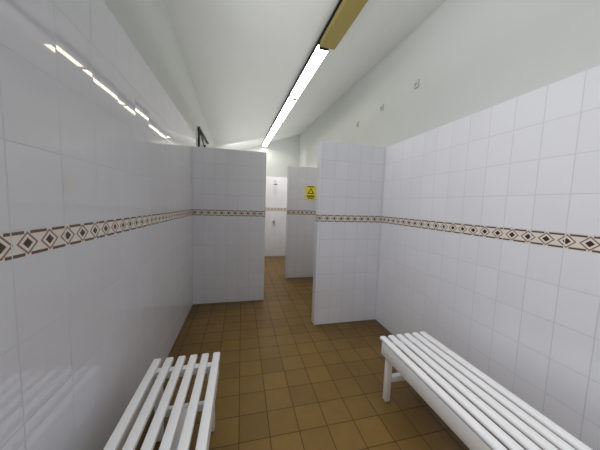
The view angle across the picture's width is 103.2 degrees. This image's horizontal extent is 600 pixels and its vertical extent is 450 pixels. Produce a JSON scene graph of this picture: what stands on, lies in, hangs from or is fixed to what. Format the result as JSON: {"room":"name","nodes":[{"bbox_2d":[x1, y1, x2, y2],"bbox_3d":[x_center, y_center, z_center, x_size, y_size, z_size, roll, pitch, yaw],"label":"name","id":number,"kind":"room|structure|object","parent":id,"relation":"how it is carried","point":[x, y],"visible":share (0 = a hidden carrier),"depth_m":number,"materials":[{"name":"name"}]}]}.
{"room":"changing room","nodes":[
{"label":"changing room","id":0,"kind":"room"},
{"bbox_2d":[103,0,214,147],"bbox_3d":[-1.255,-0.729,2.261,0.100,3.750,9.100,1,5,-14],"label":"wall","id":1,"kind":"structure","parent":0,"point":[148,24],"depth_m":1.94,"materials":[{"name":"white paint"}]},
{"bbox_2d":[0,0,202,449],"bbox_3d":[-1.224,0.004,2.337,0.012,2.280,8.900,1,5,-14],"label":"wall tiles","id":2,"kind":"structure","parent":1,"relation":"attached to","point":[96,257],"depth_m":0.96,"materials":[{"name":"white tile"}]},
{"bbox_2d":[198,126,208,146],"bbox_3d":[-1.569,-1.295,3.910,0.040,0.340,0.964,1,5,-14],"label":"bracket","id":3,"kind":"object","parent":1,"relation":"attached to","point":[200,131],"visible":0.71,"depth_m":3.56,"materials":[{"name":"black metal"}]},
{"bbox_2d":[244,134,299,177],"bbox_3d":[-1.171,-1.119,6.897,2.270,3.750,0.100,1,5,-14],"label":"wall","id":4,"kind":"structure","parent":0,"point":[281,154],"depth_m":6.92,"materials":[{"name":"white paint"}]},
{"bbox_2d":[165,0,445,149],"bbox_3d":[-0.060,-2.063,2.430,2.470,1.282,9.100,1,5,-14],"label":"ceiling","id":5,"kind":"structure","parent":0,"point":[244,58],"depth_m":2.67,"materials":[{"name":"white paint"}]},
{"bbox_2d":[262,0,367,146],"bbox_3d":[-0.217,-2.020,4.127,0.180,0.085,5.478,0,5,-17],"label":"ceiling light","id":6,"kind":"object","parent":5,"relation":"attached to","point":[345,12],"depth_m":2.45,"materials":[{"name":"white plastic"}]},
{"bbox_2d":[135,256,523,449],"bbox_3d":[-0.167,1.202,2.707,2.470,0.100,9.100,1,5,-14],"label":"floor","id":7,"kind":"structure","parent":0,"point":[286,381],"depth_m":1.85,"materials":[{"name":"tile"}]},
{"bbox_2d":[103,352,219,449],"bbox_3d":[-0.422,1.115,0.382,0.372,0.450,2.240,1,5,-14],"label":"bench","id":8,"kind":"object","parent":7,"relation":"on","point":[177,435],"visible":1,"depth_m":1.11,"materials":[{"name":"white paint"}]},
{"bbox_2d":[192,146,266,303],"bbox_3d":[-0.961,0.034,3.272,0.946,2.080,0.100,1,5,-14],"label":"wall","id":9,"kind":"structure","parent":7,"relation":"on","point":[229,185],"depth_m":3.22,"materials":[{"name":"white tile"}]},
{"bbox_2d":[264,176,286,255],"bbox_3d":[-0.501,-0.209,6.319,1.200,2.080,0.100,1,5,-14],"label":"wall","id":10,"kind":"structure","parent":7,"relation":"on","point":[276,195],"depth_m":6.23,"materials":[{"name":"white tile"}]},
{"bbox_2d":[285,166,316,277],"bbox_3d":[0.140,-0.037,4.534,0.806,2.080,0.100,1,5,-14],"label":"wall","id":11,"kind":"structure","parent":7,"relation":"on","point":[300,212],"depth_m":4.45,"materials":[{"name":"white tile"}]},
{"bbox_2d":[305,186,315,199],"bbox_3d":[0.201,-0.600,4.442,0.200,0.260,0.004,1,5,-14],"label":"warning sign","id":12,"kind":"object","parent":11,"relation":"attached to","point":[310,194],"visible":1,"depth_m":4.44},
{"bbox_2d":[311,141,385,324],"bbox_3d":[0.568,0.123,2.807,0.796,2.080,0.100,1,5,-14],"label":"wall","id":13,"kind":"structure","parent":7,"relation":"on","point":[350,177],"depth_m":2.75,"materials":[{"name":"white tile"}]},
{"bbox_2d":[380,331,591,449],"bbox_3d":[1.029,1.135,0.704,0.390,0.450,2.270,1,5,-14],"label":"bench","id":14,"kind":"object","parent":7,"relation":"on","point":[538,428],"visible":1,"depth_m":1.20,"materials":[{"name":"white paint"}]},
{"bbox_2d":[299,0,599,167],"bbox_3d":[1.047,-0.701,2.828,0.100,3.750,9.100,1,5,-14],"label":"wall","id":15,"kind":"structure","parent":0,"point":[467,57],"depth_m":1.84,"materials":[{"name":"white paint"}]},
{"bbox_2d":[414,79,418,88],"bbox_3d":[1.117,-1.362,2.298,0.032,0.070,0.060,1,5,-14],"label":"socket","id":16,"kind":"object","parent":15,"relation":"attached to","point":[416,83],"visible":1,"depth_m":2.29,"materials":[{"name":"grey plastic"}]},
{"bbox_2d":[375,65,599,449],"bbox_3d":[0.965,0.130,2.885,0.012,2.080,8.900,1,5,-14],"label":"wall tiles","id":17,"kind":"structure","parent":15,"relation":"attached to","point":[490,234],"depth_m":1.46,"materials":[{"name":"white tile"}]}
]}

